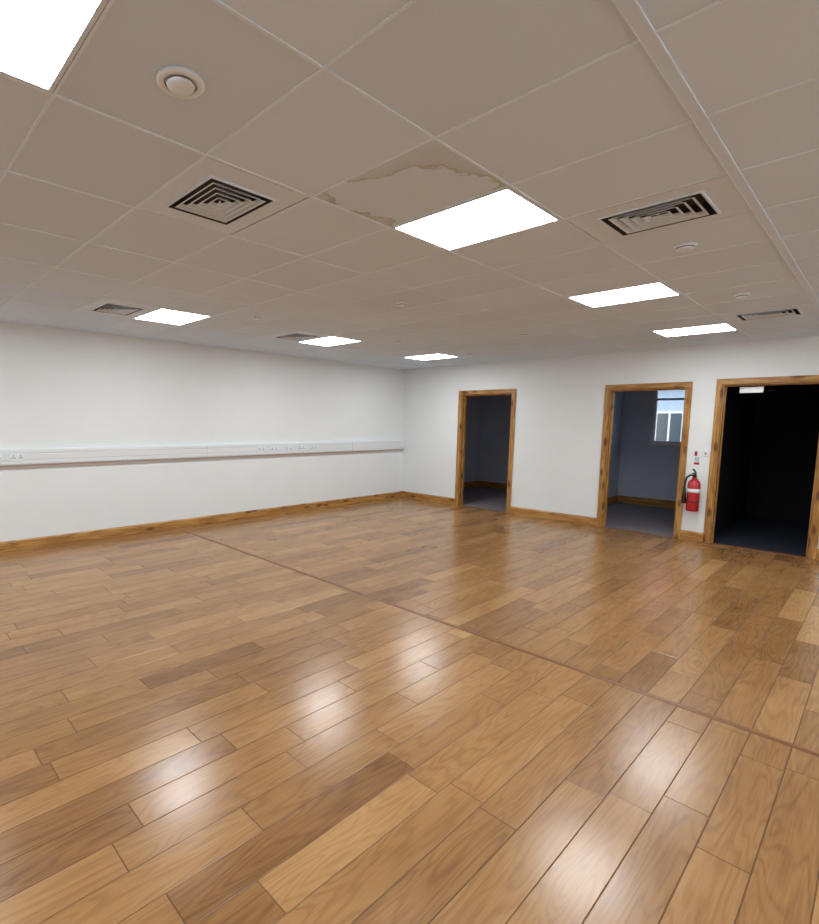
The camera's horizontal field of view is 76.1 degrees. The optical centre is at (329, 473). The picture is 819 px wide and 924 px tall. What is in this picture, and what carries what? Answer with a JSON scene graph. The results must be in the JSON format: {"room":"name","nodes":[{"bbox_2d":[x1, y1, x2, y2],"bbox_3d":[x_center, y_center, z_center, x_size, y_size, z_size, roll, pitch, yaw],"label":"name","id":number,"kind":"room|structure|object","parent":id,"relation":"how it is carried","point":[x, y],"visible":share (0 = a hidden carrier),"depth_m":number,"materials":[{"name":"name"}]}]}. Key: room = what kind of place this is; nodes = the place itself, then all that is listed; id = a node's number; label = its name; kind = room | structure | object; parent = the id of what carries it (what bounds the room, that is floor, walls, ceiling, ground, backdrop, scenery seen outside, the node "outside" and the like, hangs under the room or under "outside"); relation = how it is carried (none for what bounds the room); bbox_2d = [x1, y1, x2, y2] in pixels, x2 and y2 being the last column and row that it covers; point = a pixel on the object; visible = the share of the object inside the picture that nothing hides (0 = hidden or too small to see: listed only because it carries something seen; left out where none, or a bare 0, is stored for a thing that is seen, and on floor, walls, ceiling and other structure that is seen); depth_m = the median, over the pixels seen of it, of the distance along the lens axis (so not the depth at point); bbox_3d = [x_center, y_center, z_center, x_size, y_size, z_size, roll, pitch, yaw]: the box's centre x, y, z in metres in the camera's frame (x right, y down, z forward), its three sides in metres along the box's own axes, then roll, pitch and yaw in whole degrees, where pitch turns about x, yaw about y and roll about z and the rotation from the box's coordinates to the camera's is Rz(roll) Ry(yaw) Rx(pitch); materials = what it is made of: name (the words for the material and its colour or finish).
{"room":"empty office","nodes":[
{"label":"empty office","id":0,"kind":"room"},
{"bbox_2d":[0,322,481,541],"bbox_3d":[-1.723,-0.611,7.740,14.490,2.810,0.140,-5,8,-42],"label":"wall","id":1,"kind":"structure","parent":0,"point":[59,388],"depth_m":7.25,"materials":[{"name":"paint"}]},
{"bbox_2d":[0,491,400,552],"bbox_3d":[-2.730,0.757,6.862,11.380,0.120,0.018,-5,8,-42],"label":"baseboard","id":2,"kind":"structure","parent":1,"relation":"attached to","point":[29,543],"depth_m":7.30,"materials":[{"name":"brown wood"}]},
{"bbox_2d":[0,440,404,467],"bbox_3d":[-2.677,-0.254,6.764,11.346,0.215,0.064,-5,8,-42],"label":"cable trunking","id":3,"kind":"object","parent":1,"relation":"attached to","point":[34,457],"visible":1,"depth_m":7.18,"materials":[{"name":"plastic"}]},
{"bbox_2d":[464,481,478,487],"bbox_3d":[2.629,0.314,11.739,2.760,0.145,0.018,-5,8,-42],"label":"baseboard","id":4,"kind":"structure","parent":1,"relation":"attached to","point":[470,484],"depth_m":12.44,"materials":[{"name":"brown wood"}]},
{"bbox_2d":[0,497,818,923],"bbox_3d":[0.372,1.232,3.511,11.400,0.060,9.200,-5,8,-42],"label":"floor","id":5,"kind":"structure","parent":0,"point":[194,729],"depth_m":2.63,"materials":[{"name":"brown wood"}]},
{"bbox_2d":[176,528,818,756],"bbox_3d":[0.904,1.157,3.992,0.036,0.006,9.160,-5,8,-42],"label":"floor strip","id":6,"kind":"object","parent":5,"relation":"on","point":[344,587],"visible":1,"depth_m":3.28,"materials":[{"name":"brown wood"}]},
{"bbox_2d":[0,0,818,369],"bbox_3d":[0.407,-1.482,3.233,11.680,0.203,9.480,-5,8,-42],"label":"ceiling","id":7,"kind":"structure","parent":0,"point":[385,115],"depth_m":2.12,"materials":[{"name":"tile"}]},
{"bbox_2d":[0,0,108,93],"bbox_3d":[-0.873,-1.220,1.244,0.539,0.051,0.689,-5,8,-42],"label":"ceiling light panel","id":8,"kind":"object","parent":7,"relation":"in","point":[39,39],"depth_m":1.43,"materials":[{"name":"white plastic"}]},
{"bbox_2d":[78,299,157,317],"bbox_3d":[-2.058,-1.621,4.987,0.537,0.068,0.699,-5,8,-42],"label":"ceiling vent","id":9,"kind":"object","parent":7,"relation":"in","point":[101,306],"visible":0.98,"depth_m":4.98,"materials":[{"name":"white metal"}]},
{"bbox_2d":[133,308,210,324],"bbox_3d":[-1.648,-1.652,5.361,0.539,0.051,0.701,-5,8,-42],"label":"ceiling light panel","id":10,"kind":"object","parent":7,"relation":"in","point":[161,315],"depth_m":5.36,"materials":[{"name":"white plastic"}]},
{"bbox_2d":[156,65,204,98],"bbox_3d":[-0.469,-1.222,1.619,0.148,0.022,0.148,-5,8,-42],"label":"valve","id":11,"kind":"object","parent":7,"relation":"attached to","point":[181,82],"visible":1,"depth_m":1.60,"materials":[{"name":"white plastic"}]},
{"bbox_2d":[137,157,306,234],"bbox_3d":[-0.537,-1.347,2.507,0.537,0.068,0.699,-5,8,-42],"label":"ceiling vent","id":12,"kind":"object","parent":7,"relation":"in","point":[214,195],"visible":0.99,"depth_m":2.50,"materials":[{"name":"white metal"}]},
{"bbox_2d":[265,331,328,341],"bbox_3d":[-0.419,-1.753,6.479,0.537,0.068,0.699,-5,8,-42],"label":"ceiling vent","id":13,"kind":"object","parent":7,"relation":"in","point":[295,336],"visible":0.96,"depth_m":6.45,"materials":[{"name":"white metal"}]},
{"bbox_2d":[299,336,360,345],"bbox_3d":[-0.010,-1.784,6.852,0.539,0.051,0.701,-5,8,-42],"label":"ceiling light panel","id":14,"kind":"object","parent":7,"relation":"in","point":[327,341],"depth_m":6.86,"materials":[{"name":"white plastic"}]},
{"bbox_2d":[397,301,406,306],"bbox_3d":[0.636,-1.503,4.572,0.090,0.036,0.090,-5,8,-42],"label":"smoke detector","id":15,"kind":"object","parent":7,"relation":"attached to","point":[400,303],"visible":1,"depth_m":4.54,"materials":[{"name":"white plastic"}]},
{"bbox_2d":[403,354,455,359],"bbox_3d":[1.629,-1.916,8.344,0.539,0.051,0.701,-5,8,-42],"label":"ceiling light panel","id":16,"kind":"object","parent":7,"relation":"in","point":[433,356],"depth_m":8.38,"materials":[{"name":"white plastic"}]},
{"bbox_2d":[392,187,560,250],"bbox_3d":[0.766,-1.352,2.735,0.539,0.051,0.689,-5,8,-42],"label":"ceiling light panel","id":17,"kind":"object","parent":7,"relation":"in","point":[503,212],"depth_m":2.70,"materials":[{"name":"white plastic"}]},
{"bbox_2d":[566,282,680,307],"bbox_3d":[2.404,-1.483,4.227,0.539,0.051,0.689,-5,8,-42],"label":"ceiling light panel","id":18,"kind":"object","parent":7,"relation":"in","point":[659,289],"depth_m":4.22,"materials":[{"name":"white plastic"}]},
{"bbox_2d":[567,175,750,244],"bbox_3d":[1.651,-1.327,2.591,0.537,0.068,0.687,-5,8,-42],"label":"ceiling vent","id":19,"kind":"object","parent":7,"relation":"in","point":[717,198],"visible":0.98,"depth_m":2.58,"materials":[{"name":"white metal"}]},
{"bbox_2d":[673,241,697,251],"bbox_3d":[2.080,-1.325,3.017,0.120,0.036,0.120,-5,8,-42],"label":"smoke detector","id":20,"kind":"object","parent":7,"relation":"attached to","point":[686,246],"visible":1,"depth_m":2.98,"materials":[{"name":"white plastic"}]},
{"bbox_2d":[651,323,737,336],"bbox_3d":[4.043,-1.615,5.719,0.539,0.051,0.689,-5,8,-42],"label":"ceiling light panel","id":21,"kind":"object","parent":7,"relation":"in","point":[718,327],"depth_m":5.72,"materials":[{"name":"white plastic"}]},
{"bbox_2d":[734,292,749,298],"bbox_3d":[3.291,-1.422,4.119,0.100,0.036,0.100,-5,8,-42],"label":"smoke detector","id":22,"kind":"object","parent":7,"relation":"attached to","point":[742,295],"visible":1,"depth_m":4.09,"materials":[{"name":"white plastic"}]},
{"bbox_2d":[717,304,818,322],"bbox_3d":[4.109,-1.524,4.829,0.537,0.068,0.687,-5,8,-42],"label":"ceiling vent","id":23,"kind":"object","parent":7,"relation":"in","point":[807,309],"visible":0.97,"depth_m":4.82,"materials":[{"name":"white metal"}]},
{"bbox_2d":[463,486,674,536],"bbox_3d":[4.305,0.632,9.867,2.880,0.059,5.080,-5,8,-42],"label":"floor","id":24,"kind":"structure","parent":0,"point":[640,518],"depth_m":9.24,"materials":[{"name":"grey carpet"}]},
{"bbox_2d":[401,336,818,532],"bbox_3d":[3.609,-0.607,8.380,0.140,2.810,6.395,-5,8,-42],"label":"wall","id":25,"kind":"structure","parent":0,"point":[559,409],"depth_m":8.15,"materials":[{"name":"paint"}]},
{"bbox_2d":[401,491,454,504],"bbox_3d":[1.915,0.468,10.216,0.018,0.130,1.313,-5,8,-42],"label":"baseboard","id":26,"kind":"structure","parent":25,"relation":"attached to","point":[425,497],"depth_m":10.17,"materials":[{"name":"brown wood"}]},
{"bbox_2d":[459,505,505,512],"bbox_3d":[2.768,0.632,9.357,0.085,0.005,0.955,-5,8,-42],"label":"trim","id":27,"kind":"structure","parent":25,"relation":"attached to","point":[459,505],"depth_m":9.38,"materials":[{"name":"brown wood"}]},
{"bbox_2d":[454,389,515,513],"bbox_3d":[2.809,-0.430,9.274,0.186,2.135,1.125,-5,8,-42],"label":"door frame","id":28,"kind":"structure","parent":25,"relation":"in","point":[462,401],"depth_m":9.51,"materials":[{"name":"brown wood"}]},
{"bbox_2d":[510,506,596,525],"bbox_3d":[3.594,0.677,8.390,0.018,0.130,1.415,-5,8,-42],"label":"baseboard","id":29,"kind":"structure","parent":25,"relation":"attached to","point":[591,521],"depth_m":8.34,"materials":[{"name":"brown wood"}]},
{"bbox_2d":[603,527,672,537],"bbox_3d":[4.469,0.844,7.507,0.085,0.005,0.920,-5,8,-42],"label":"trim","id":30,"kind":"structure","parent":25,"relation":"attached to","point":[603,527],"depth_m":7.46,"materials":[{"name":"brown wood"}]},
{"bbox_2d":[596,382,692,538],"bbox_3d":[4.511,-0.218,7.423,0.186,2.135,1.090,-5,8,-42],"label":"door frame","id":31,"kind":"structure","parent":25,"relation":"in","point":[610,390],"depth_m":7.42,"materials":[{"name":"brown wood"}]},
{"bbox_2d":[681,469,700,511],"bbox_3d":[4.825,0.209,6.855,0.204,0.569,0.163,0,6,-8],"label":"fire extinguisher","id":32,"kind":"object","parent":25,"relation":"attached to","point":[692,501],"visible":1,"depth_m":6.81,"materials":[{"name":"red metal"}]},
{"bbox_2d":[680,530,702,542],"bbox_3d":[4.894,0.839,6.977,0.018,0.130,0.260,-5,8,-42],"label":"baseboard","id":33,"kind":"structure","parent":25,"relation":"attached to","point":[684,534],"depth_m":6.97,"materials":[{"name":"brown wood"}]},
{"bbox_2d":[693,451,700,464],"bbox_3d":[4.903,-0.213,6.885,0.004,0.185,0.070,-5,8,-42],"label":"safety sign","id":34,"kind":"object","parent":25,"relation":"attached to","point":[697,454],"visible":1,"depth_m":6.88,"materials":[{"name":"white plastic"}]},
{"bbox_2d":[710,543,806,557],"bbox_3d":[5.386,0.959,6.509,0.085,0.005,0.940,-5,8,-42],"label":"trim","id":35,"kind":"structure","parent":25,"relation":"attached to","point":[710,543],"depth_m":6.47,"materials":[{"name":"brown wood"}]},
{"bbox_2d":[703,375,818,559],"bbox_3d":[5.481,-0.118,6.473,0.331,2.155,1.110,-5,8,-42],"label":"door frame","id":36,"kind":"structure","parent":25,"relation":"in","point":[758,383],"depth_m":6.62,"materials":[{"name":"brown wood"}]},
{"bbox_2d":[608,392,624,496],"bbox_3d":[4.726,-0.691,9.340,2.810,2.810,0.100,-5,8,-42],"label":"wall","id":37,"kind":"structure","parent":0,"point":[619,396],"depth_m":10.09,"materials":[{"name":"paint"}]},
{"bbox_2d":[607,495,617,504],"bbox_3d":[4.754,0.579,9.429,2.760,0.145,0.018,-5,8,-42],"label":"baseboard","id":38,"kind":"structure","parent":37,"relation":"attached to","point":[613,499],"depth_m":10.17,"materials":[{"name":"brown wood"}]},
{"bbox_2d":[479,384,818,523],"bbox_3d":[6.172,-0.734,9.942,0.140,2.810,7.540,-5,8,-42],"label":"wall","id":39,"kind":"structure","parent":0,"point":[785,433],"depth_m":8.73,"materials":[{"name":"paint"}]},
{"bbox_2d":[479,481,506,489],"bbox_3d":[4.680,0.359,11.559,0.018,0.145,3.020,-5,8,-42],"label":"baseboard","id":40,"kind":"structure","parent":39,"relation":"attached to","point":[488,484],"depth_m":12.37,"materials":[{"name":"brown wood"}]},
{"bbox_2d":[618,495,675,508],"bbox_3d":[6.427,0.577,9.659,0.018,0.145,1.900,-5,8,-42],"label":"baseboard","id":41,"kind":"structure","parent":39,"relation":"attached to","point":[621,499],"depth_m":9.96,"materials":[{"name":"brown wood"}]},
{"bbox_2d":[647,390,684,445],"bbox_3d":[6.563,-1.166,9.400,0.140,1.330,1.250,-5,8,-42],"label":"window","id":42,"kind":"structure","parent":39,"relation":"in","point":[668,407],"depth_m":9.69,"materials":[{"name":"glass"}]},
{"bbox_2d":[714,386,755,533],"bbox_3d":[6.095,-0.520,7.851,2.810,2.810,0.100,-5,8,-42],"label":"wall","id":43,"kind":"structure","parent":0,"point":[740,407],"depth_m":7.95,"materials":[{"name":"paint"}]},
{"bbox_2d":[713,517,808,555],"bbox_3d":[6.834,0.947,7.117,2.880,0.059,2.220,-5,8,-42],"label":"floor","id":44,"kind":"structure","parent":0,"point":[754,533],"depth_m":7.36,"materials":[{"name":"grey carpet"}]}
]}

